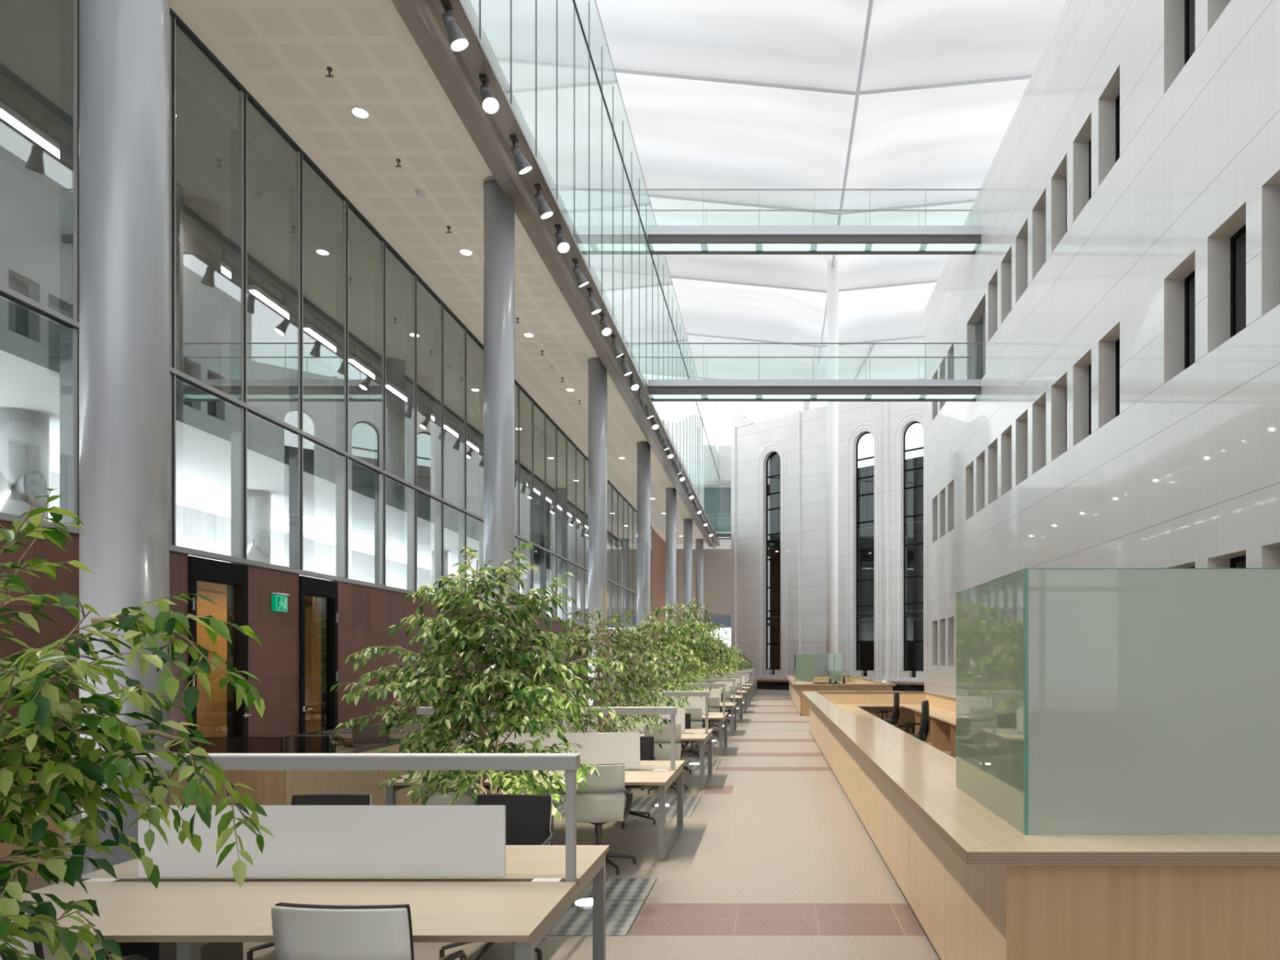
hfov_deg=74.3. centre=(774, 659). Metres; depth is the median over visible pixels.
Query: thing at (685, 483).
spotlight
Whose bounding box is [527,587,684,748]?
ficus tree
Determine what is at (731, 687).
chair
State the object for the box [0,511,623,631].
sill
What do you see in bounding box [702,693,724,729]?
chair
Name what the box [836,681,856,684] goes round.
countertop
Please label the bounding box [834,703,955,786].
countertop
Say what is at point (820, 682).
reception desk
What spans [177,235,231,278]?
linear light
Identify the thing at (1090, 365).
window
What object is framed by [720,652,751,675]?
ficus tree
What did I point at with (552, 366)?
smoke detector
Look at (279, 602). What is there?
exit sign
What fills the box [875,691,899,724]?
chair
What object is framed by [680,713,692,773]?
chair
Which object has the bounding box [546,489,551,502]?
linear light
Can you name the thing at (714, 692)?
desk
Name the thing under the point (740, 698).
desk
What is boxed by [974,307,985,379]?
door
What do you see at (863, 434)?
window
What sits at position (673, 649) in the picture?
ficus tree
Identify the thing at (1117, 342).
window
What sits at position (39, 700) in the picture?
ficus tree
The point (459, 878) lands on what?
desk
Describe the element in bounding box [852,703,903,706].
countertop
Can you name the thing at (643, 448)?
round column
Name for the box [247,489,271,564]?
column
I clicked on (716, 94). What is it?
roof
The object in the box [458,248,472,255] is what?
recessed light
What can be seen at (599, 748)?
desk
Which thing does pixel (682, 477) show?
spotlight
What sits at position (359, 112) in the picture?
recessed light
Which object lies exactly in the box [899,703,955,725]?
countertop
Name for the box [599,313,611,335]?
spotlight
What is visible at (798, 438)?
wall
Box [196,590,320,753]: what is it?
wall
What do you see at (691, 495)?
spotlight
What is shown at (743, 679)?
desk
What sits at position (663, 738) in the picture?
chair
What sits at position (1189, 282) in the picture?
window
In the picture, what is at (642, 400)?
spotlight
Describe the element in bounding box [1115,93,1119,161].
window
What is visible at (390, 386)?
linear light
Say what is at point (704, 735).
desk
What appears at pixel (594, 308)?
spotlight
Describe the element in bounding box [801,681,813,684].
countertop
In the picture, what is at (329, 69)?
sprinkler
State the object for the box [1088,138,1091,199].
window
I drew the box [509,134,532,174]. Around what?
spotlight
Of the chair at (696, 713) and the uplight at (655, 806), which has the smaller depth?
the uplight at (655, 806)
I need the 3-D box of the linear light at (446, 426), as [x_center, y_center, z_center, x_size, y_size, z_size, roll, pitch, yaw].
[-10.000,-7.240,25.690,0.160,0.400,1.360,0,0,0]
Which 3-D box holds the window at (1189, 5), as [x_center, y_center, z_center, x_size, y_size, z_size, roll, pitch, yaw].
[6.652,-9.972,12.928,0.060,1.692,0.964,0,0,-1]
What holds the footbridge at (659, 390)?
attached to the wall at (1186, 474)
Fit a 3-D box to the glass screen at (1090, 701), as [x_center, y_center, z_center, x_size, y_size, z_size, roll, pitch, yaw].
[2.455,0.193,4.572,2.603,1.234,1.469,0,0,0]
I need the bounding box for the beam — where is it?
[391,0,720,548]
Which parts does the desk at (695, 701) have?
lamp rail, leg frame, rail post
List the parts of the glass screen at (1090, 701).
pane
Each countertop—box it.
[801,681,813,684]
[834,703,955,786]
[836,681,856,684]
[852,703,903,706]
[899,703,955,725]
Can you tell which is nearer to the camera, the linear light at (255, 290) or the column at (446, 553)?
the linear light at (255, 290)
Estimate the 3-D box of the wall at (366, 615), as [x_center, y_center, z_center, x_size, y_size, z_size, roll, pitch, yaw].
[-7.650,-3.100,25.000,0.300,9.920,66.000,0,0,0]
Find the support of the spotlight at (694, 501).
attached to the beam
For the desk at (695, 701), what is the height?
1.380 m
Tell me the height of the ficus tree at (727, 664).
2.739 m
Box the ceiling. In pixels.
[169,0,707,544]
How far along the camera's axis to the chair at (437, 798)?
7.27 m
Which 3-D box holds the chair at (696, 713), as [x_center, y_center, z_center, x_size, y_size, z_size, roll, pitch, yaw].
[-1.595,1.380,15.942,0.660,0.960,0.667,0,0,5]
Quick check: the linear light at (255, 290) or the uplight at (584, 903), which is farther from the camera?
the linear light at (255, 290)
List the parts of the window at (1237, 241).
pane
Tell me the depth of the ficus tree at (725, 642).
35.81 m
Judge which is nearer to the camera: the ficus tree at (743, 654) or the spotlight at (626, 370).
the spotlight at (626, 370)
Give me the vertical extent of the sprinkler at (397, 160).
0.110 m
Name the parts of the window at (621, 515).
head rail, pane, pane, pane, pane, pane, pane, pane, pane, pane, pane, pane, pane, pane, pane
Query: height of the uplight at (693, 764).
0.016 m
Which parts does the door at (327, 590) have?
handle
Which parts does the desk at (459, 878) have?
rail post, lamp rail, leg frame, rail post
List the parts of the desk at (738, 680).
lamp rail, leg frame, rail post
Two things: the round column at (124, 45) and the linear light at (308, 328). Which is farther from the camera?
the linear light at (308, 328)
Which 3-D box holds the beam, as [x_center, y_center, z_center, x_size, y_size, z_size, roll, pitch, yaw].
[-4.168,-7.973,24.750,0.835,0.535,65.500,0,0,0]
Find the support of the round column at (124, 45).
on the floor at (771, 860)
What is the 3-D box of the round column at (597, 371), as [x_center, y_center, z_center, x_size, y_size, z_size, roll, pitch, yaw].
[-4.900,-3.100,22.400,0.780,9.920,0.540,0,0,0]
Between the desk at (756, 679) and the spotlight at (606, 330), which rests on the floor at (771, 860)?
the desk at (756, 679)
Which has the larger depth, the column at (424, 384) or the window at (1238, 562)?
the column at (424, 384)
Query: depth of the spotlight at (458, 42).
9.93 m
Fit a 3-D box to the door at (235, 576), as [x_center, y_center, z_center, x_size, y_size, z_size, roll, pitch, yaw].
[-7.549,0.265,11.200,0.302,3.190,1.160,0,0,0]
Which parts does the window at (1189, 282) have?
pane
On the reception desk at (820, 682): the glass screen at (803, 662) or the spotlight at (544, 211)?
the glass screen at (803, 662)
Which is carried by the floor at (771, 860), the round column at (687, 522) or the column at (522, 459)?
the round column at (687, 522)
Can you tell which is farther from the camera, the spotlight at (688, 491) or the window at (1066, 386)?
the spotlight at (688, 491)
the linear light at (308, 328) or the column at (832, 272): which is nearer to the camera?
the linear light at (308, 328)
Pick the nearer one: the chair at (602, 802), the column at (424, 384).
the chair at (602, 802)
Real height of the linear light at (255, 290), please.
0.400 m
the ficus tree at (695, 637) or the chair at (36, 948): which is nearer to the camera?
the chair at (36, 948)
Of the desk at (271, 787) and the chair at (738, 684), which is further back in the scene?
the chair at (738, 684)
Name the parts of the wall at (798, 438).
arch moulding, arch moulding, arch moulding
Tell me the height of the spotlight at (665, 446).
0.505 m
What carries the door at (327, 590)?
in the wall at (366, 615)
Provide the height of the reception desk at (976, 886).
1.050 m
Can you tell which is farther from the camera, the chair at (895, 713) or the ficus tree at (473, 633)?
the chair at (895, 713)
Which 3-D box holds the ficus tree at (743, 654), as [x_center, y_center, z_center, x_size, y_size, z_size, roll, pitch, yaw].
[-2.255,0.617,48.522,1.915,2.488,2.005,0,0,-31]
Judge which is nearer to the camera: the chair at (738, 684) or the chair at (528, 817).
the chair at (528, 817)
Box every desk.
[0,706,516,877]
[8,753,609,959]
[381,706,684,861]
[541,691,713,789]
[595,683,728,755]
[632,678,737,735]
[662,675,742,722]
[672,673,747,713]
[728,671,751,706]
[737,669,755,697]
[737,670,753,701]
[742,668,757,693]
[785,675,896,715]
[801,691,1279,959]
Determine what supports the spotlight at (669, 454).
attached to the beam
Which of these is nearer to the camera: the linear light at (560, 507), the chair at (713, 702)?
the chair at (713, 702)
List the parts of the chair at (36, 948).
armrest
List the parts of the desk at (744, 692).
lamp rail, leg frame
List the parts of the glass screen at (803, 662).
pane, frosted panel, frosted panel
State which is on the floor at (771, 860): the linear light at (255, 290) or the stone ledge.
the stone ledge
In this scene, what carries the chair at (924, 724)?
on the floor at (771, 860)
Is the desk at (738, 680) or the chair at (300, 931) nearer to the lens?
the chair at (300, 931)
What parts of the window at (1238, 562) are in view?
pane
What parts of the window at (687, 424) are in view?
glass pane, glass pane, glass pane, glass pane, glass pane, rail, glass pane, glass pane, glass pane, glass pane, glass pane, glass pane, glass pane, glass pane, glass pane, glass pane, glass pane, glass pane, glass pane, glass pane, glass pane, glass pane, glass pane, glass pane, glass pane, glass pane, glass pane, glass pane, glass pane, glass pane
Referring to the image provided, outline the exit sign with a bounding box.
[271,592,288,612]
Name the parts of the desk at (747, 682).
leg frame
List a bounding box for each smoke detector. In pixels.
[414,188,426,198]
[549,364,555,369]
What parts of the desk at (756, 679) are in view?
leg frame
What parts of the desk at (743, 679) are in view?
lamp rail, leg frame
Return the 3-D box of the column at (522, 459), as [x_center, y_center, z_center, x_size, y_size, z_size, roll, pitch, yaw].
[-9.400,-5.540,30.500,0.560,3.800,0.560,0,0,0]
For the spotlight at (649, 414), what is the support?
attached to the beam
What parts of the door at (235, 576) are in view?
handle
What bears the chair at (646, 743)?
on the floor at (771, 860)
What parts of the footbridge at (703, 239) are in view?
light panel, light panel, light panel, handrail, soffit glass, handrail, light panel, light panel, light panel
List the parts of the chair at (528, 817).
armrest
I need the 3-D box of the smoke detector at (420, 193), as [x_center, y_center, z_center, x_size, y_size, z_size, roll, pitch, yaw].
[-6.100,-8.015,14.300,0.180,0.090,0.180,0,0,0]
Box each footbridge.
[647,188,981,254]
[647,342,981,401]
[715,514,732,538]
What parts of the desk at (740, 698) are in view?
lamp rail, leg frame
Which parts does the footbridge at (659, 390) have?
light panel, light panel, light panel, handrail, soffit glass, handrail, light panel, light panel, light panel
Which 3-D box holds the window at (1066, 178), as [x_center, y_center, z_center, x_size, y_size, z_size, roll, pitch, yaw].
[6.579,-9.972,18.184,0.060,1.692,0.964,0,0,-1]
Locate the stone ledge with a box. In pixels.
[750,680,924,691]
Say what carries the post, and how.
on the wall at (798, 438)
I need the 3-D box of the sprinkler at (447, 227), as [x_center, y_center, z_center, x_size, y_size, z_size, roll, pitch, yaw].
[-6.070,-8.005,15.460,0.100,0.110,0.070,0,0,0]
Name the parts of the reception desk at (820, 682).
panel, panel, panel, knee panel, panel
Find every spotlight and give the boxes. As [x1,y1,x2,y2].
[440,0,468,51]
[479,74,499,114]
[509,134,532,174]
[533,183,553,218]
[554,224,569,253]
[572,258,588,287]
[586,288,601,314]
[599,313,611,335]
[610,335,623,357]
[620,354,631,375]
[629,371,639,390]
[637,386,648,405]
[644,402,653,418]
[649,413,658,429]
[656,424,665,440]
[661,435,669,450]
[666,444,673,458]
[671,453,678,466]
[675,461,681,474]
[678,468,684,480]
[682,475,688,488]
[685,486,691,493]
[688,488,693,498]
[691,493,697,504]
[693,498,699,509]
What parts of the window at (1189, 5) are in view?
frame, pane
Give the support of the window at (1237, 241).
in the wall at (1186, 474)
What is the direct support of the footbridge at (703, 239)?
attached to the wall at (1186, 474)
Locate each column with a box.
[79,0,169,875]
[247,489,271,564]
[417,375,431,498]
[431,550,448,594]
[483,176,514,720]
[520,455,526,542]
[521,578,527,595]
[587,357,607,706]
[636,441,650,691]
[665,488,676,673]
[683,518,692,672]
[695,538,703,653]
[826,258,838,675]
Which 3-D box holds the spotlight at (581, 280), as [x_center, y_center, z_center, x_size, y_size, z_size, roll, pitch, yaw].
[-3.854,-7.621,16.426,0.344,0.498,0.223,0,0,-26]
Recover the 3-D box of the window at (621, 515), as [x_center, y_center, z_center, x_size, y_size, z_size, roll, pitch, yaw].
[-7.565,-4.705,21.400,0.190,6.710,58.800,0,0,0]
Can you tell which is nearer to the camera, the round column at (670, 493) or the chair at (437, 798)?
the chair at (437, 798)
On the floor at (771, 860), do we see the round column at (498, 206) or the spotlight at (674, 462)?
the round column at (498, 206)
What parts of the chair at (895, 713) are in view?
armrest, armrest, seat, backrest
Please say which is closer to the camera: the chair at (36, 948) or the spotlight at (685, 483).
the chair at (36, 948)
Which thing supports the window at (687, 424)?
on the beam
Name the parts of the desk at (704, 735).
lamp rail, leg frame, rail post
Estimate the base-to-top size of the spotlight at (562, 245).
0.502 m
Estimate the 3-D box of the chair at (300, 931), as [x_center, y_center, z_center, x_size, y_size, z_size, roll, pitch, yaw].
[-1.579,1.380,3.337,0.660,0.960,0.667,0,0,3]
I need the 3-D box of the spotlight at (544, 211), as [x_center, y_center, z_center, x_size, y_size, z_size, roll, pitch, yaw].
[-3.844,-7.617,13.847,0.293,0.505,0.240,0,0,0]
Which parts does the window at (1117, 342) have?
pane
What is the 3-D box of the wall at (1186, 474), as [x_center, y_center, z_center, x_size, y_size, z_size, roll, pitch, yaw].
[10.005,-6.110,12.700,7.991,15.940,41.400,0,0,0]
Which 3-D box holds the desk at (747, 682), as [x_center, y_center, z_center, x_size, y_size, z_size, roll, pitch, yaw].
[-2.310,1.170,42.178,2.622,1.380,1.645,0,0,0]
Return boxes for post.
[803,401,809,410]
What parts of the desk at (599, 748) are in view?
leg frame, rail post, lamp rail, leg frame, rail post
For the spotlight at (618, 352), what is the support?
attached to the beam
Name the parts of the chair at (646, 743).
seat, leg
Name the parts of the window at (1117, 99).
pane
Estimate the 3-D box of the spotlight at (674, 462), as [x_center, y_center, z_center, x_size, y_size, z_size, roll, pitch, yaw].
[-3.854,-7.621,31.786,0.344,0.498,0.223,0,0,-26]
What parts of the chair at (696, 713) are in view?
leg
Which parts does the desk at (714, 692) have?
lamp rail, leg frame, rail post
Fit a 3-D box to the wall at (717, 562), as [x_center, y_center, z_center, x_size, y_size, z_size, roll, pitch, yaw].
[-8.150,-6.440,57.950,11.700,16.600,1.900,0,0,0]
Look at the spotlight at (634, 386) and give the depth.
22.65 m
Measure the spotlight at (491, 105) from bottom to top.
0.502 m
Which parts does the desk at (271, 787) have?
panel, panel, panel, panel, panel, panel, panel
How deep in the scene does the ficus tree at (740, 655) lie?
44.21 m
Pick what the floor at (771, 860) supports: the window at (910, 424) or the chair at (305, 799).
the chair at (305, 799)
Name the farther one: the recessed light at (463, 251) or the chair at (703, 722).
the chair at (703, 722)
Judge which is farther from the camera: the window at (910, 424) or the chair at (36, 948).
the window at (910, 424)
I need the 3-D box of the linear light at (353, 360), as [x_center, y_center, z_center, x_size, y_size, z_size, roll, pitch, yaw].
[-10.000,-7.240,20.200,0.160,0.400,1.360,0,0,0]
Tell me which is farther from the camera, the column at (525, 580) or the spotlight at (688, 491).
the spotlight at (688, 491)
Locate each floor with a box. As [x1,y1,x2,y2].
[0,688,950,959]
[466,0,645,540]
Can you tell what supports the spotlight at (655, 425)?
attached to the beam
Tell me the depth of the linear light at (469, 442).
27.37 m
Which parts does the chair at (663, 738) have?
leg, armrest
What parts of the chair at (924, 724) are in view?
armrest, armrest, seat, backrest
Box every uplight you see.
[570,897,592,908]
[652,804,672,808]
[687,763,699,765]
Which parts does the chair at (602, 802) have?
leg, seat, armrest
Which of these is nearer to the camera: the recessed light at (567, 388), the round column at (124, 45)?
the round column at (124, 45)
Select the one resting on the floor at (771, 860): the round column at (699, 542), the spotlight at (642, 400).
the round column at (699, 542)
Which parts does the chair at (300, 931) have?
armrest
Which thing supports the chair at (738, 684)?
on the floor at (771, 860)
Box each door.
[188,555,250,753]
[299,575,337,753]
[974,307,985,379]
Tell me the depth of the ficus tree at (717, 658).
27.40 m
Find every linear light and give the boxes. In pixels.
[0,83,59,158]
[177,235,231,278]
[247,278,288,319]
[302,316,336,352]
[348,348,374,379]
[386,374,407,401]
[431,404,434,421]
[444,416,457,437]
[466,432,479,452]
[533,480,540,494]
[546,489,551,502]
[557,500,562,510]
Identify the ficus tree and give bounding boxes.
[0,488,274,959]
[329,542,626,822]
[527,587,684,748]
[591,608,706,713]
[641,599,722,692]
[666,605,730,693]
[684,631,737,695]
[707,635,750,675]
[707,636,743,675]
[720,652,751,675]
[735,653,755,677]
[739,653,755,676]
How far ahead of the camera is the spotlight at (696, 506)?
40.64 m
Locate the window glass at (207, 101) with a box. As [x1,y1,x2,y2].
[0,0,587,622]
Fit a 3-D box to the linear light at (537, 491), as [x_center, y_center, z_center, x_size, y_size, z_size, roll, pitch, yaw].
[-10.000,-7.240,34.840,0.160,0.400,1.360,0,0,0]
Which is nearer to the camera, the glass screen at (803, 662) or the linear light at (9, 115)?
the linear light at (9, 115)
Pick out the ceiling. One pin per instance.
(281, 51)
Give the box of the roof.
[470,0,1066,379]
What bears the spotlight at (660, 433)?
attached to the beam
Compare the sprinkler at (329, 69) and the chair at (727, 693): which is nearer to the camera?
the sprinkler at (329, 69)
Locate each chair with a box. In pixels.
[0,912,149,959]
[246,794,371,959]
[271,902,466,959]
[420,770,498,804]
[439,794,553,959]
[548,724,586,794]
[561,763,636,875]
[621,736,656,828]
[640,724,687,794]
[678,707,707,758]
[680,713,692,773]
[689,711,712,747]
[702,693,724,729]
[708,697,723,737]
[713,690,733,724]
[724,686,738,713]
[734,682,743,706]
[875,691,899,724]
[898,700,928,741]
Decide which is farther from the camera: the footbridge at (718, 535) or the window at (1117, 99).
the footbridge at (718, 535)
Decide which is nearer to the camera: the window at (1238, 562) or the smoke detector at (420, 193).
the window at (1238, 562)
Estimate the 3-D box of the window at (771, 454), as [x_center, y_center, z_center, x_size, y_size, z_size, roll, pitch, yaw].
[0.021,-6.135,52.958,1.460,14.210,0.080,0,0,41]
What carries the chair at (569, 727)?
on the floor at (771, 860)
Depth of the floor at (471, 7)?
13.78 m
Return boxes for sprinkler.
[325,66,333,77]
[395,158,401,167]
[445,226,451,233]
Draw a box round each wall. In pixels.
[0,520,665,755]
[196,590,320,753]
[578,444,731,669]
[731,401,924,683]
[924,0,1279,696]
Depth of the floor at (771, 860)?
7.11 m
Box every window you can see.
[0,0,653,630]
[479,0,719,543]
[766,452,780,669]
[856,431,874,670]
[903,422,923,671]
[1066,177,1066,231]
[1066,386,1066,451]
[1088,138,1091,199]
[1088,363,1091,435]
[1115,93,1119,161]
[1115,337,1119,417]
[1184,0,1195,65]
[1184,270,1195,369]
[1230,224,1245,337]
[1230,555,1245,568]
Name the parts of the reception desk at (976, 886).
panel, panel, panel, panel, panel, panel, panel, panel, panel, panel, panel, kick plate, panel, knee panel, panel, support panel, panel, support panel, support panel, panel, panel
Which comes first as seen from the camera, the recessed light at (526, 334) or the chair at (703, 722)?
the chair at (703, 722)
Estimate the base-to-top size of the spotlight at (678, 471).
0.505 m
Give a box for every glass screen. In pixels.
[794,653,841,680]
[955,568,1279,835]
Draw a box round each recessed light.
[350,106,369,118]
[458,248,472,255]
[523,332,533,337]
[565,387,574,391]
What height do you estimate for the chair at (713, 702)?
0.960 m
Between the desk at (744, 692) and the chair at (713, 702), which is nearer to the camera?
the chair at (713, 702)

